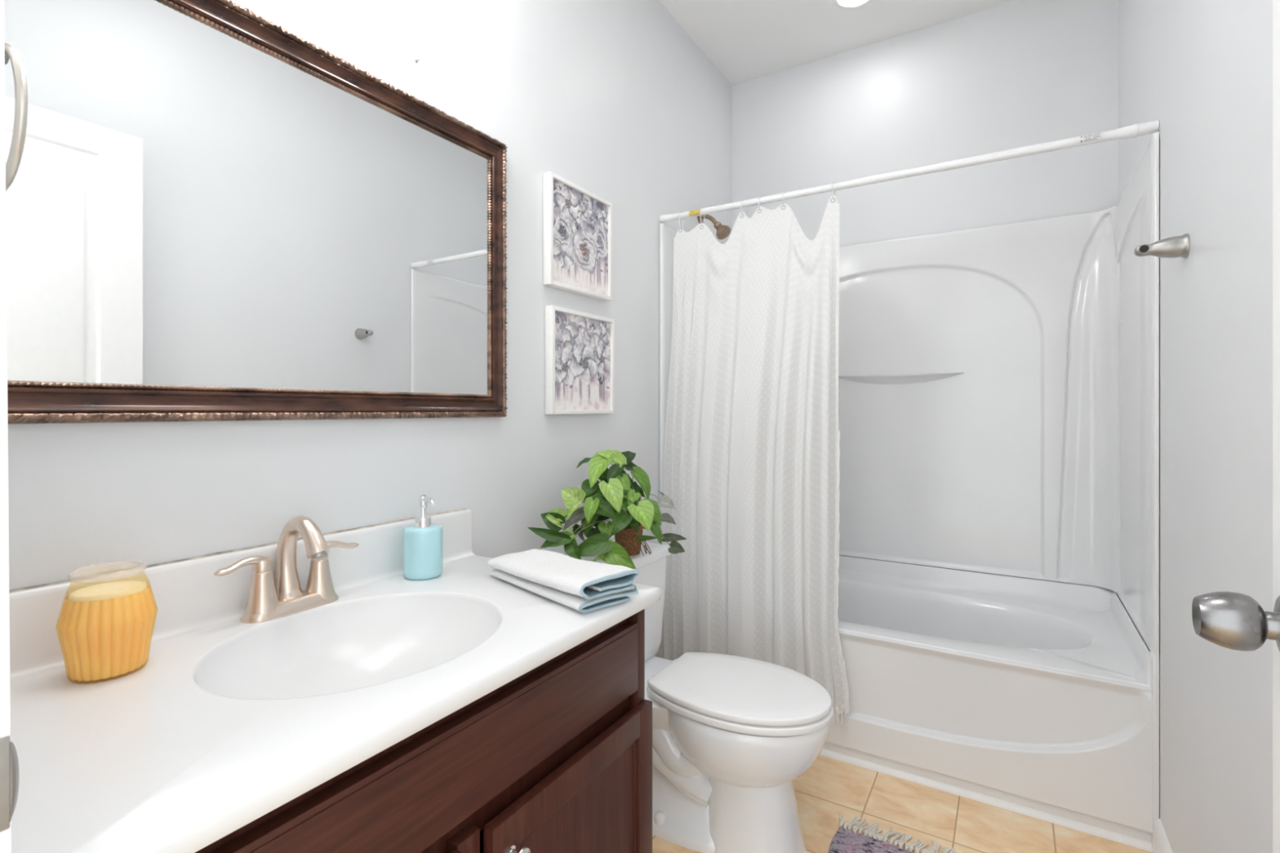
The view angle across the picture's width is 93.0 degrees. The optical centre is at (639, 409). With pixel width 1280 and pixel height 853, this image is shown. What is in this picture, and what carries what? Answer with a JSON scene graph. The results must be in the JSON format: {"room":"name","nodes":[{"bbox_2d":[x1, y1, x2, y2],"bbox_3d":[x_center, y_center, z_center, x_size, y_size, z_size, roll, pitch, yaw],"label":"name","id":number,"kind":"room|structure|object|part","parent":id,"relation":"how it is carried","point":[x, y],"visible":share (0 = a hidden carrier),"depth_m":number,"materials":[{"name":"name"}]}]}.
{"room":"bathroom","nodes":[
{"label":"bathroom","id":0,"kind":"room"},
{"bbox_2d":[8,0,732,657],"bbox_3d":[-0.299,-0.221,1.885,0.100,2.796,2.947,0,0,31],"label":"wall","id":1,"kind":"structure","parent":0,"point":[615,100],"depth_m":1.61,"materials":[{"name":"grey paint"}]},
{"bbox_2d":[8,508,475,679],"bbox_3d":[-0.681,0.309,1.131,0.034,0.114,0.969,0,0,31],"label":"backsplash","id":2,"kind":"structure","parent":1,"relation":"attached to","point":[187,595],"depth_m":1.03,"materials":[{"name":"stone"}]},
{"bbox_2d":[4,0,507,424],"bbox_3d":[-0.644,-0.350,1.193,0.031,0.738,1.066,0,0,31],"label":"wall mirror","id":3,"kind":"object","parent":1,"relation":"attached to","point":[214,213],"visible":0.99,"depth_m":1.07,"materials":[{"name":"brown wood"}]},
{"bbox_2d":[543,171,612,301],"bbox_3d":[-0.191,-0.537,1.935,0.029,0.331,0.324,0,0,31],"label":"framed picture","id":4,"kind":"object","parent":1,"relation":"attached to","point":[578,222],"visible":1,"depth_m":1.91,"materials":[{"name":"paper"}]},
{"bbox_2d":[545,305,614,413],"bbox_3d":[-0.185,-0.149,1.944,0.029,0.322,0.330,0,0,31],"label":"framed picture","id":5,"kind":"object","parent":1,"relation":"attached to","point":[580,346],"visible":1,"depth_m":1.92,"materials":[{"name":"paper"}]},
{"bbox_2d":[697,214,730,239],"bbox_3d":[0.328,-0.820,2.676,0.146,0.145,0.070,0,0,31],"label":"shower fixture","id":6,"kind":"object","parent":1,"relation":"attached to","point":[722,231],"visible":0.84,"depth_m":2.66,"materials":[{"name":"brown metal"}]},
{"bbox_3d":[0.308,-0.840,2.694,0.090,0.064,0.019,0,0,31],"label":"shower arm","id":7,"kind":"part","parent":6,"relation":"part of","materials":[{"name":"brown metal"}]},
{"bbox_2d":[659,120,1159,223],"bbox_3d":[0.736,-0.758,2.022,1.522,0.036,0.036,0,0,31],"label":"curtain rod","id":8,"kind":"object","parent":1,"relation":"attached to","point":[1134,131],"visible":1,"depth_m":1.88,"materials":[{"name":"white metal"}]},
{"bbox_2d":[679,211,684,230],"bbox_3d":[0.162,-0.736,2.372,0.003,0.078,0.040,0,0,31],"label":"curtain ring","id":9,"kind":"object","parent":8,"relation":"hanging from","point":[680,211],"visible":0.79,"depth_m":2.36,"materials":[{"name":"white plastic"}]},
{"bbox_2d":[699,207,705,225],"bbox_3d":[0.239,-0.735,2.325,0.003,0.080,0.040,0,0,31],"label":"curtain ring","id":10,"kind":"object","parent":8,"relation":"hanging from","point":[701,207],"visible":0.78,"depth_m":2.31,"materials":[{"name":"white plastic"}]},
{"bbox_2d":[662,194,849,729],"bbox_3d":[0.384,0.159,2.179,0.703,1.788,0.086,0,0,31],"label":"shower curtain","id":11,"kind":"object","parent":8,"relation":"hanging from","point":[752,470],"visible":0.81,"depth_m":2.15,"materials":[{"name":"white fabric"}]},
{"bbox_2d":[831,182,835,199],"bbox_3d":[0.659,-0.742,2.069,0.003,0.066,0.040,0,0,31],"label":"curtain ring","id":12,"kind":"object","parent":8,"relation":"hanging from","point":[833,182],"visible":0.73,"depth_m":2.06,"materials":[{"name":"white plastic"}]},
{"bbox_2d":[658,0,1017,85],"bbox_3d":[0.394,-1.644,1.462,1.724,0.050,2.947,0,0,31],"label":"ceiling","id":13,"kind":"structure","parent":0,"point":[746,40],"depth_m":2.55,"materials":[{"name":"paint"}]},
{"bbox_2d":[831,0,872,8],"bbox_3d":[0.836,-1.614,2.362,0.180,0.008,0.180,0,0,31],"label":"recessed light","id":14,"kind":"object","parent":13,"relation":"in","point":[842,4],"visible":1,"depth_m":2.41,"materials":[{"name":"white paint"}]},
{"bbox_2d":[652,755,1153,852],"bbox_3d":[0.087,1.202,0.959,1.724,0.050,4.127,0,0,31],"label":"floor","id":15,"kind":"structure","parent":0,"point":[829,788],"depth_m":1.75,"materials":[{"name":"beige tile"}]},
{"bbox_2d":[194,608,652,852],"bbox_3d":[-0.446,0.787,0.984,0.582,0.781,0.961,0,0,31],"label":"vanity cabinet","id":16,"kind":"object","parent":15,"relation":"on","point":[557,757],"visible":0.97,"depth_m":0.94,"materials":[{"name":"brown wood"}]},
{"bbox_2d":[8,508,661,852],"bbox_3d":[-0.452,0.371,0.991,0.571,0.243,0.969,0,0,31],"label":"countertop","id":17,"kind":"structure","parent":16,"relation":"on","point":[225,722],"depth_m":0.83,"materials":[{"name":"stone"}]},
{"bbox_2d":[57,580,156,680],"bbox_3d":[-0.742,0.292,0.849,0.107,0.145,0.107,0,0,31],"label":"jar candle","id":18,"kind":"object","parent":17,"relation":"on","point":[105,629],"visible":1,"depth_m":0.82,"materials":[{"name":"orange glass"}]},
{"bbox_2d":[213,515,359,623],"bbox_3d":[-0.635,0.279,1.115,0.210,0.173,0.162,0,0,-21],"label":"faucet","id":19,"kind":"object","parent":17,"relation":"on","point":[268,599],"visible":1,"depth_m":1.09,"materials":[{"name":"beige metal"}]},
{"bbox_3d":[-0.683,0.265,1.041,0.021,0.022,0.086,0,0,28],"label":"lever","id":20,"kind":"part","parent":19,"relation":"part of","materials":[{"name":"silver metal"}]},
{"bbox_3d":[-0.666,0.311,1.072,0.055,0.097,0.055,0,0,31],"label":"handle","id":21,"kind":"part","parent":19,"relation":"part of","materials":[{"name":"silver metal"}]},
{"bbox_3d":[-0.639,0.353,1.117,0.060,0.024,0.170,0,0,31],"label":"plate","id":22,"kind":"part","parent":19,"relation":"part of","materials":[{"name":"silver metal"}]},
{"bbox_3d":[-0.613,0.273,1.101,0.138,0.161,0.053,0,0,31],"label":"spout","id":23,"kind":"part","parent":19,"relation":"part of","materials":[{"name":"silver metal"}]},
{"bbox_3d":[-0.612,0.311,1.161,0.055,0.097,0.055,0,0,31],"label":"handle","id":24,"kind":"part","parent":19,"relation":"part of","materials":[{"name":"silver metal"}]},
{"bbox_3d":[-0.592,0.265,1.190,0.021,0.022,0.086,0,0,35],"label":"lever","id":25,"kind":"part","parent":19,"relation":"part of","materials":[{"name":"silver metal"}]},
{"bbox_2d":[403,494,443,580],"bbox_3d":[-0.476,0.275,1.337,0.087,0.179,0.083,0,0,31],"label":"soap dispenser","id":26,"kind":"object","parent":17,"relation":"on","point":[423,540],"visible":1,"depth_m":1.31,"materials":[{"name":"teal ceramic"}]},
{"bbox_2d":[403,523,443,580],"bbox_3d":[-0.477,0.310,1.338,0.083,0.110,0.083,0,0,31],"label":"bottle","id":27,"kind":"object","parent":26,"relation":"attached to","point":[423,543],"depth_m":1.30,"materials":[{"name":"teal ceramic"}]},
{"bbox_2d":[487,548,639,613],"bbox_3d":[-0.165,0.332,1.241,0.140,0.061,0.357,0,0,-41],"label":"folded towel","id":28,"kind":"object","parent":17,"relation":"on","point":[584,586],"visible":1,"depth_m":1.16,"materials":[{"name":"white fabric"}]},
{"bbox_3d":[-0.363,0.812,0.638,0.020,0.421,0.449,0,0,31],"label":"door","id":29,"kind":"part","parent":16,"relation":"part of","materials":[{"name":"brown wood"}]},
{"bbox_3d":[-0.179,0.653,0.892,0.029,0.028,0.028,0,0,31],"label":"door knob","id":30,"kind":"part","parent":16,"relation":"part of","materials":[{"name":"silver metal"}]},
{"bbox_3d":[-0.100,0.812,1.068,0.020,0.421,0.454,0,0,31],"label":"door","id":31,"kind":"part","parent":16,"relation":"part of","materials":[{"name":"brown wood"}]},
{"bbox_2d":[564,537,833,852],"bbox_3d":[0.149,0.811,1.754,0.794,0.733,0.429,0,0,31],"label":"toilet","id":32,"kind":"object","parent":15,"relation":"on","point":[731,735],"visible":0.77,"depth_m":1.60,"materials":[{"name":"white ceramic"}]},
{"bbox_2d":[528,449,686,568],"bbox_3d":[-0.059,0.282,1.786,0.485,0.323,0.246,0,0,-44],"label":"pothos","id":33,"kind":"object","parent":32,"relation":"on","point":[619,499],"visible":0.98,"depth_m":1.75,"materials":[{"name":"green plant"}]},
{"bbox_2d":[614,522,643,555],"bbox_3d":[-0.036,0.397,1.885,0.096,0.094,0.096,0,0,31],"label":"woven pot","id":34,"kind":"object","parent":33,"relation":"attached to","point":[629,539],"depth_m":1.85,"materials":[{"name":"brown wicker"}]},
{"bbox_3d":[-0.093,0.462,1.902,0.227,0.036,0.429,0,0,31],"label":"tank lid","id":35,"kind":"part","parent":32,"relation":"part of","materials":[{"name":"white ceramic"}]},
{"bbox_3d":[-0.095,0.642,1.903,0.210,0.326,0.406,0,0,31],"label":"tank","id":36,"kind":"part","parent":32,"relation":"part of","materials":[{"name":"white ceramic"}]},
{"bbox_3d":[0.283,0.760,1.672,0.472,0.022,0.358,0,0,31],"label":"lid","id":37,"kind":"part","parent":32,"relation":"part of","materials":[{"name":"white plastic"}]},
{"bbox_3d":[0.282,0.785,1.673,0.483,0.019,0.360,0,0,31],"label":"seat","id":38,"kind":"part","parent":32,"relation":"part of","materials":[{"name":"white plastic"}]},
{"bbox_2d":[828,813,966,852],"bbox_3d":[0.544,1.169,1.251,0.495,0.015,0.952,0,0,31],"label":"rag rug","id":39,"kind":"object","parent":15,"relation":"on","point":[845,840],"visible":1,"depth_m":1.64,"materials":[{"name":"multicoloured fabric"}]},
{"bbox_2d":[662,555,1152,842],"bbox_3d":[0.912,0.916,2.310,1.522,0.522,0.709,0,0,31],"label":"bathtub","id":40,"kind":"object","parent":15,"relation":"on","point":[1034,694],"visible":0.56,"depth_m":1.89,"materials":[{"name":"white ceramic"}]},
{"bbox_2d":[819,748,1153,852],"bbox_3d":[0.731,1.168,2.014,1.522,0.019,0.019,0,0,31],"label":"trim","id":41,"kind":"structure","parent":40,"relation":"attached to","point":[1118,837],"depth_m":1.81,"materials":[{"name":"white paint"}]},
{"bbox_2d":[837,555,1151,690],"bbox_3d":[0.915,0.874,2.313,1.489,0.438,0.701,0,0,31],"label":"basin","id":42,"kind":"object","parent":40,"relation":"in","point":[902,626],"depth_m":2.11,"materials":[{"name":"white plastic"}]},
{"bbox_2d":[732,0,1118,596],"bbox_3d":[1.136,-0.221,2.677,1.524,2.796,0.100,0,0,31],"label":"wall","id":43,"kind":"structure","parent":0,"point":[1018,73],"depth_m":2.54,"materials":[{"name":"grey paint"}]},
{"bbox_2d":[659,131,1159,851],"bbox_3d":[0.915,0.219,2.315,1.522,1.914,0.728,0,0,31],"label":"tub surround","id":44,"kind":"object","parent":43,"relation":"attached to","point":[998,385],"visible":0.67,"depth_m":2.40,"materials":[{"name":"white plastic"}]},
{"bbox_2d":[1118,0,1272,852],"bbox_3d":[1.087,-0.221,1.039,0.100,2.796,2.947,0,0,31],"label":"wall","id":45,"kind":"structure","parent":0,"point":[1202,69],"depth_m":1.20,"materials":[{"name":"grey paint"}]},
{"bbox_2d":[1133,233,1190,257],"bbox_3d":[1.185,-0.368,1.385,0.092,0.054,0.054,0,0,31],"label":"post","id":46,"kind":"object","parent":45,"relation":"attached to","point":[1176,246],"visible":1,"depth_m":1.37,"materials":[{"name":"silver metal"}]},
{"bbox_2d":[1137,244,1150,253],"bbox_3d":[1.155,-0.368,1.394,0.021,0.021,0.017,0,0,31],"label":"socket","id":47,"kind":"object","parent":46,"relation":"attached to","point":[1144,248],"depth_m":1.39,"materials":[{"name":"black"}]},
{"bbox_2d":[1153,817,1173,852],"bbox_3d":[0.858,1.128,0.773,0.014,0.098,1.963,0,0,31],"label":"baseboard","id":48,"kind":"structure","parent":45,"relation":"attached to","point":[1161,843],"depth_m":1.56,"materials":[{"name":"white paint"}]},
{"bbox_3d":[-0.331,-0.221,0.275,1.524,2.796,0.125,0,0,31],"label":"wall","id":49,"kind":"structure","parent":0,"visible":0},
{"bbox_2d":[0,0,19,852],"bbox_3d":[-0.102,0.102,0.132,0.840,2.150,0.143,0,0,31],"label":"door frame","id":50,"kind":"structure","parent":49,"relation":"attached to","point":[9,762],"depth_m":0.40,"materials":[{"name":"white paint"}]},
{"bbox_3d":[-0.424,0.242,0.376,0.004,0.060,0.059,0,0,31],"label":"strike plate","id":51,"kind":"part","parent":50,"relation":"part of","materials":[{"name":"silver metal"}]},
{"bbox_2d":[4,43,27,191],"bbox_3d":[-0.706,-0.320,0.620,0.157,0.177,0.086,0,0,31],"label":"towel ring","id":52,"kind":"object","parent":49,"relation":"attached to","point":[20,119],"visible":0.79,"depth_m":0.61,"materials":[{"name":"silver metal"}]},
{"bbox_3d":[-0.706,-0.383,0.620,0.052,0.052,0.086,0,0,31],"label":"wall post","id":53,"kind":"part","parent":52,"relation":"part of","materials":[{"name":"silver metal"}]},
{"bbox_2d":[1191,0,1279,852],"bbox_3d":[0.460,0.110,0.332,0.108,2.110,0.788,0,0,31],"label":"door","id":54,"kind":"structure","parent":49,"relation":"in","point":[1232,620],"depth_m":0.63,"materials":[{"name":"white paint"}]},
{"bbox_3d":[0.609,0.215,0.619,0.063,0.057,0.057,0,0,31],"label":"knob","id":55,"kind":"part","parent":54,"relation":"part of","materials":[{"name":"silver metal"}]}
]}

